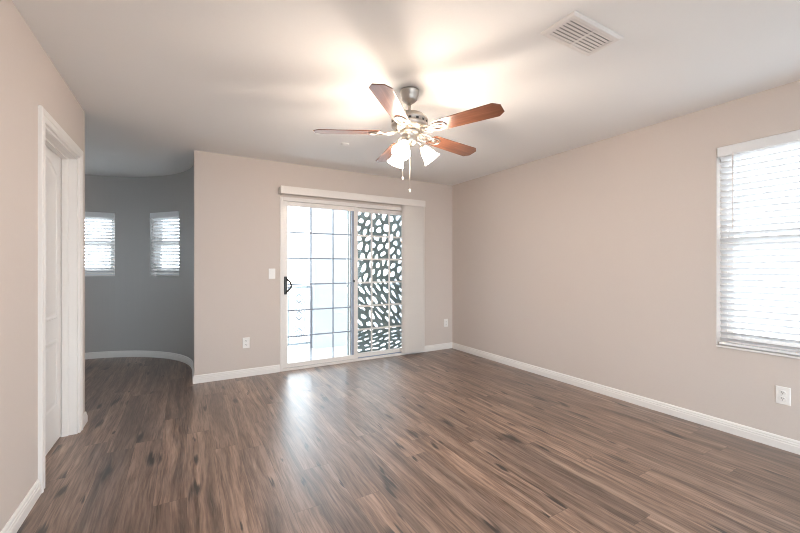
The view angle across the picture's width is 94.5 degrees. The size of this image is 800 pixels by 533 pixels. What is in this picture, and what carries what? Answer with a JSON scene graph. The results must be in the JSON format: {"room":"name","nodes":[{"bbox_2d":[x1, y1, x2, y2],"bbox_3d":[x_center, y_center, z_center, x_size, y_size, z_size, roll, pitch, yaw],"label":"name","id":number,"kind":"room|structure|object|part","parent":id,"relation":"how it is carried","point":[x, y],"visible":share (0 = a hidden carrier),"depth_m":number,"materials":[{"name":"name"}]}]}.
{"room":"empty living room","nodes":[
{"label":"empty living room","id":0,"kind":"room"},
{"bbox_2d":[0,0,84,531],"bbox_3d":[-1.011,0.004,0.231,0.140,2.437,6.090,0,0,-30],"label":"wall","id":1,"kind":"structure","parent":0,"point":[29,79],"depth_m":1.79,"materials":[{"name":"beige paint"}]},
{"bbox_2d":[0,479,40,532],"bbox_3d":[-0.713,1.180,-0.130,0.015,0.084,4.887,0,0,-30],"label":"baseboard","id":2,"kind":"structure","parent":1,"relation":"attached to","point":[18,517],"depth_m":1.78,"materials":[{"name":"white paint"}]},
{"bbox_2d":[38,105,82,493],"bbox_3d":[-2.161,0.178,2.384,0.020,2.088,0.912,0,0,-30],"label":"trim","id":3,"kind":"structure","parent":1,"relation":"attached to","point":[44,118],"depth_m":2.04,"materials":[{"name":"white paint"}]},
{"bbox_2d":[45,125,77,455],"bbox_3d":[-2.224,0.211,2.347,0.125,2.022,0.780,0,0,-30],"label":"door","id":4,"kind":"structure","parent":1,"relation":"in","point":[61,164],"depth_m":2.62,"materials":[{"name":"white paint"}]},
{"bbox_3d":[-2.244,0.122,2.336,0.006,1.690,0.528,0,0,-30],"label":"panel","id":5,"kind":"part","parent":4,"relation":"part of","materials":[{"name":"white paint"}]},
{"bbox_2d":[85,162,193,363],"bbox_3d":[-3.604,0.004,3.727,2.940,2.437,2.840,0,0,-30],"label":"wall","id":6,"kind":"structure","parent":0,"point":[132,309],"depth_m":4.97,"materials":[{"name":"grey paint"}]},
{"bbox_2d":[85,217,114,275],"bbox_3d":[-4.134,-0.295,4.980,0.542,0.855,0.065,0,0,-23],"label":"window","id":7,"kind":"structure","parent":6,"relation":"in","point":[93,217],"depth_m":5.03,"materials":[{"name":"white plastic"}]},
{"bbox_3d":[-4.131,-0.130,4.973,0.462,0.434,0.022,0,0,-23],"label":"sash","id":8,"kind":"part","parent":7,"relation":"part of","materials":[{"name":"white plastic"}]},
{"bbox_2d":[85,212,114,274],"bbox_3d":[-4.102,-0.303,4.906,0.530,0.835,0.066,0,0,-23],"label":"window blind","id":9,"kind":"object","parent":7,"relation":"attached to","point":[88,215],"visible":0.57,"depth_m":4.94,"materials":[{"name":"white plastic"}]},
{"bbox_3d":[-4.104,0.106,4.910,0.518,0.016,0.046,0,0,-23],"label":"rail","id":10,"kind":"part","parent":9,"relation":"part of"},
{"bbox_2d":[83,350,192,427],"bbox_3d":[-3.660,1.180,3.682,2.499,0.084,2.660,0,0,-2],"label":"baseboard","id":11,"kind":"structure","parent":6,"relation":"attached to","point":[105,354],"depth_m":4.94,"materials":[{"name":"white paint"}]},
{"bbox_2d":[156,216,178,275],"bbox_3d":[-3.085,-0.295,5.004,0.542,0.855,0.065,0,0,21],"label":"window","id":12,"kind":"structure","parent":6,"relation":"in","point":[178,216],"depth_m":5.06,"materials":[{"name":"white plastic"}]},
{"bbox_2d":[150,211,178,274],"bbox_3d":[-3.115,-0.303,4.923,0.530,0.835,0.078,0,0,21],"label":"window blind","id":13,"kind":"object","parent":12,"relation":"attached to","point":[173,215],"visible":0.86,"depth_m":4.92,"materials":[{"name":"white plastic"}]},
{"bbox_3d":[-3.111,-0.286,4.932,0.332,0.769,0.058,0,0,21],"label":"ladder cord","id":14,"kind":"part","parent":13,"relation":"part of","materials":[{"name":"white fabric"}]},
{"bbox_3d":[-3.087,-0.130,4.997,0.462,0.434,0.022,0,0,21],"label":"sash","id":15,"kind":"part","parent":12,"relation":"part of","materials":[{"name":"white plastic"}]},
{"bbox_2d":[194,150,451,374],"bbox_3d":[-0.655,0.004,4.806,3.528,2.437,0.140,0,0,-30],"label":"wall","id":16,"kind":"structure","parent":0,"point":[237,198],"depth_m":4.16,"materials":[{"name":"beige paint"}]},
{"bbox_2d":[192,364,279,383],"bbox_3d":[-1.909,1.180,4.304,0.883,0.084,0.555,0,0,-30],"label":"baseboard","id":17,"kind":"structure","parent":16,"relation":"attached to","point":[203,378],"depth_m":4.05,"materials":[{"name":"white paint"}]},
{"bbox_2d":[243,337,249,347],"bbox_3d":[-1.710,0.848,4.111,0.072,0.118,0.010,0,0,-30],"label":"wall outlet","id":18,"kind":"object","parent":16,"relation":"attached to","point":[246,341],"visible":1,"depth_m":4.11,"materials":[{"name":"white plastic"}]},
{"bbox_2d":[269,269,274,278],"bbox_3d":[-1.470,0.083,4.250,0.072,0.118,0.010,0,0,-30],"label":"light switch","id":19,"kind":"object","parent":16,"relation":"attached to","point":[271,271],"visible":1,"depth_m":4.25,"materials":[{"name":"white plastic"}]},
{"bbox_2d":[280,196,413,371],"bbox_3d":[-0.624,0.204,4.793,1.828,2.035,0.175,0,0,-30],"label":"door","id":20,"kind":"structure","parent":16,"relation":"in","point":[353,208],"depth_m":4.65,"materials":[{"name":"white plastic"}]},
{"bbox_3d":[-1.339,0.222,4.330,0.034,0.210,0.010,0,0,-30],"label":"handle","id":21,"kind":"part","parent":20,"relation":"part of","materials":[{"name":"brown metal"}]},
{"bbox_2d":[288,208,351,359],"bbox_3d":[-0.961,0.212,4.567,0.841,1.853,0.006,0,0,-30],"label":"window grille","id":22,"kind":"object","parent":20,"relation":"attached to","point":[343,209],"depth_m":4.63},
{"bbox_3d":[-0.964,0.212,4.573,0.945,1.957,0.036,0,0,-30],"label":"sliding sash","id":23,"kind":"part","parent":20,"relation":"part of","materials":[{"name":"glass"}]},
{"bbox_3d":[-0.624,1.188,4.793,1.756,0.012,0.058,0,0,-30],"label":"track rail","id":24,"kind":"part","parent":20,"relation":"part of","materials":[{"name":"white metal"}]},
{"bbox_3d":[-0.268,0.212,5.025,0.905,1.957,0.036,0,0,-30],"label":"fixed sash","id":25,"kind":"part","parent":20,"relation":"part of","materials":[{"name":"glass"}]},
{"bbox_2d":[358,213,400,351],"bbox_3d":[-0.265,0.212,5.019,0.801,1.853,0.006,0,0,-30],"label":"window grille","id":26,"kind":"object","parent":20,"relation":"attached to","point":[399,214],"depth_m":5.02,"materials":[{"name":"white plastic"}]},
{"bbox_2d":[279,185,424,352],"bbox_3d":[-0.519,0.134,4.739,1.980,2.107,0.112,0,0,-30],"label":"vertical blind","id":27,"kind":"object","parent":16,"relation":"attached to","point":[412,211],"visible":1,"depth_m":5.09,"materials":[{"name":"white plastic"}]},
{"bbox_2d":[414,342,452,352],"bbox_3d":[0.492,1.180,5.379,0.688,0.084,0.015,0,0,-30],"label":"baseboard","id":28,"kind":"structure","parent":16,"relation":"attached to","point":[444,345],"depth_m":5.41,"materials":[{"name":"white paint"}]},
{"bbox_2d":[444,319,447,326],"bbox_3d":[0.685,0.837,5.494,0.072,0.118,0.010,0,0,-30],"label":"wall outlet","id":29,"kind":"object","parent":16,"relation":"attached to","point":[445,320],"visible":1,"depth_m":5.49,"materials":[{"name":"white plastic"}]},
{"bbox_2d":[288,337,400,362],"bbox_3d":[-0.991,1.377,5.536,3.380,0.150,1.460,0,0,-30],"label":"floor","id":30,"kind":"structure","parent":0,"point":[295,354],"depth_m":5.60,"materials":[{"name":"concrete"}]},
{"bbox_2d":[288,286,309,345],"bbox_3d":[-1.866,0.804,5.678,1.037,0.995,0.044,0,0,-30],"label":"balcony railing","id":31,"kind":"object","parent":30,"relation":"on","point":[299,287],"visible":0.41,"depth_m":5.83,"materials":[{"name":"white metal"}]},
{"bbox_3d":[-1.866,0.325,5.678,1.037,0.035,0.044,0,0,-30],"label":"rail","id":32,"kind":"part","parent":31,"relation":"part of","materials":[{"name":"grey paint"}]},
{"bbox_3d":[-1.591,0.772,5.836,0.236,0.860,0.032,0,0,-30],"label":"scroll panel","id":33,"kind":"part","parent":31,"relation":"part of","materials":[{"name":"grey paint"}]},
{"bbox_3d":[-1.866,1.217,5.678,1.037,0.030,0.028,0,0,-30],"label":"rail","id":34,"kind":"part","parent":31,"relation":"part of","materials":[{"name":"white metal"}]},
{"bbox_2d":[347,211,400,354],"bbox_3d":[-0.304,0.244,5.327,1.050,2.115,0.390,0,0,-30],"label":"privacy screen","id":35,"kind":"object","parent":30,"relation":"on","point":[363,226],"visible":0.51,"depth_m":5.20,"materials":[{"name":"teal metal"}]},
{"bbox_3d":[-0.252,0.244,5.236,1.050,2.115,0.024,0,0,-30],"label":"screen frame","id":36,"kind":"part","parent":35,"relation":"part of","materials":[{"name":"white metal"}]},
{"bbox_2d":[358,283,397,337],"bbox_3d":[-0.489,0.804,6.473,1.037,0.995,0.044,0,0,-30],"label":"balcony railing","id":37,"kind":"object","parent":30,"relation":"on","point":[391,284],"visible":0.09,"depth_m":6.53,"materials":[{"name":"white metal"}]},
{"bbox_3d":[-0.344,0.772,6.556,0.236,0.860,0.032,0,0,-30],"label":"scroll panel","id":38,"kind":"part","parent":37,"relation":"part of","materials":[{"name":"grey paint"}]},
{"bbox_2d":[306,208,400,348],"bbox_3d":[-1.271,-0.188,6.021,3.380,2.980,0.260,0,0,-30],"label":"wall","id":39,"kind":"structure","parent":0,"point":[321,218],"depth_m":5.94,"materials":[{"name":"white paint"}]},
{"bbox_2d":[12,0,799,185],"bbox_3d":[-0.758,-1.275,2.022,6.490,0.120,8.940,0,0,-30],"label":"ceiling","id":40,"kind":"structure","parent":0,"point":[156,83],"depth_m":2.32,"materials":[{"name":"paint"}]},
{"bbox_2d":[313,83,504,192],"bbox_3d":[0.080,-0.861,2.596,1.246,0.709,1.252,0,0,-30],"label":"ceiling fan","id":41,"kind":"object","parent":40,"relation":"hanging from","point":[410,124],"visible":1,"depth_m":2.47,"materials":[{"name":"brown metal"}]},
{"bbox_3d":[-0.358,-0.926,2.546,0.460,0.006,0.136,0,9,-2],"label":"blade","id":42,"kind":"part","parent":41,"relation":"part of","materials":[{"name":"brown wood"}]},
{"bbox_3d":[-0.079,-0.908,2.960,0.136,0.006,0.460,-11,1,-20],"label":"blade","id":43,"kind":"part","parent":41,"relation":"part of","materials":[{"name":"brown wood"}]},
{"bbox_3d":[-0.051,-0.943,2.153,0.136,0.006,0.460,11,1,16],"label":"blade","id":44,"kind":"part","parent":41,"relation":"part of","materials":[{"name":"brown wood"}]},
{"bbox_3d":[-0.031,-0.773,2.679,0.122,0.138,0.128,0,0,0],"label":"lamp shade","id":45,"kind":"part","parent":41,"relation":"part of","materials":[{"name":"white glass"}]},
{"bbox_3d":[0.012,-0.773,2.418,0.128,0.138,0.122,0,0,-30],"label":"lamp shade","id":46,"kind":"part","parent":41,"relation":"part of","materials":[{"name":"white glass"}]},
{"bbox_3d":[0.018,-0.788,2.441,0.058,0.069,0.052,0,0,-30],"label":"light bulb","id":47,"kind":"part","parent":41,"relation":"part of","materials":[{"name":"white glass"}]},
{"bbox_3d":[0.213,-0.773,2.577,0.133,0.138,0.124,0,0,-30],"label":"lamp shade","id":48,"kind":"part","parent":41,"relation":"part of","materials":[{"name":"white glass"}]},
{"bbox_3d":[0.401,-0.914,2.823,0.460,0.006,0.136,2,-14,-38],"label":"blade","id":49,"kind":"part","parent":41,"relation":"part of","materials":[{"name":"brown wood"}]},
{"bbox_3d":[0.419,-0.935,2.324,0.460,0.006,0.136,-2,-14,34],"label":"blade","id":50,"kind":"part","parent":41,"relation":"part of","materials":[{"name":"brown wood"}]},
{"bbox_2d":[540,10,623,55],"bbox_3d":[0.956,-1.206,1.944,0.410,0.018,0.200,0,0,-30],"label":"ceiling vent","id":51,"kind":"object","parent":40,"relation":"in","point":[576,31],"visible":1,"depth_m":1.92,"materials":[{"name":"white metal"}]},
{"bbox_2d":[17,348,799,532],"bbox_3d":[-0.758,1.282,2.022,6.490,0.120,8.940,0,0,-30],"label":"floor","id":52,"kind":"structure","parent":0,"point":[451,440],"depth_m":2.38,"materials":[{"name":"brown wood"}]},
{"bbox_2d":[452,80,799,440],"bbox_3d":[2.537,0.004,2.666,0.140,2.437,6.760,0,0,-30],"label":"wall","id":53,"kind":"structure","parent":0,"point":[598,262],"depth_m":3.35,"materials":[{"name":"beige paint"}]},
{"bbox_2d":[452,343,799,454],"bbox_3d":[2.439,1.180,2.681,0.015,0.084,6.604,0,0,-30],"label":"baseboard","id":54,"kind":"structure","parent":53,"relation":"attached to","point":[784,443],"depth_m":3.11,"materials":[{"name":"white paint"}]},
{"bbox_2d":[716,344,799,358],"bbox_3d":[2.643,0.596,2.405,0.087,0.012,0.920,0,0,-30],"label":"trim","id":55,"kind":"structure","parent":53,"relation":"attached to","point":[719,345],"depth_m":2.58,"materials":[{"name":"white paint"}]},
{"bbox_2d":[721,141,799,351],"bbox_3d":[2.705,-0.145,2.440,0.075,1.495,0.922,0,0,-30],"label":"window","id":56,"kind":"structure","parent":53,"relation":"in","point":[722,289],"depth_m":2.78,"materials":[{"name":"white plastic"}]},
{"bbox_2d":[717,130,799,355],"bbox_3d":[2.634,-0.154,2.400,0.077,1.473,0.910,0,0,-30],"label":"window blind","id":57,"kind":"object","parent":56,"relation":"attached to","point":[731,150],"visible":1,"depth_m":2.59,"materials":[{"name":"white plastic"}]},
{"bbox_3d":[2.643,0.574,2.405,0.046,0.016,0.898,0,0,-30],"label":"rail","id":58,"kind":"part","parent":57,"relation":"part of","materials":[{"name":"white plastic"}]},
{"bbox_3d":[2.694,0.169,2.434,0.022,0.777,0.842,0,0,-30],"label":"sash","id":59,"kind":"part","parent":56,"relation":"part of","materials":[{"name":"white plastic"}]},
{"bbox_3d":[2.715,-0.513,2.446,0.022,0.680,0.842,0,0,-30],"label":"sash","id":60,"kind":"part","parent":56,"relation":"part of","materials":[{"name":"white plastic"}]},
{"bbox_2d":[776,385,790,405],"bbox_3d":[2.561,0.864,2.475,0.010,0.118,0.072,0,0,-30],"label":"wall outlet","id":61,"kind":"object","parent":53,"relation":"attached to","point":[783,394],"visible":1,"depth_m":2.47,"materials":[{"name":"white plastic"}]},
{"label":"outside","id":62,"kind":"structure","parent":0,"visible":0},
{"bbox_2d":[288,291,799,347],"bbox_3d":[0.000,4.722,0.000,120.000,0.200,120.000,0,0,-30],"label":"ground","id":63,"kind":"structure","parent":62,"point":[295,306],"depth_m":31.09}
]}

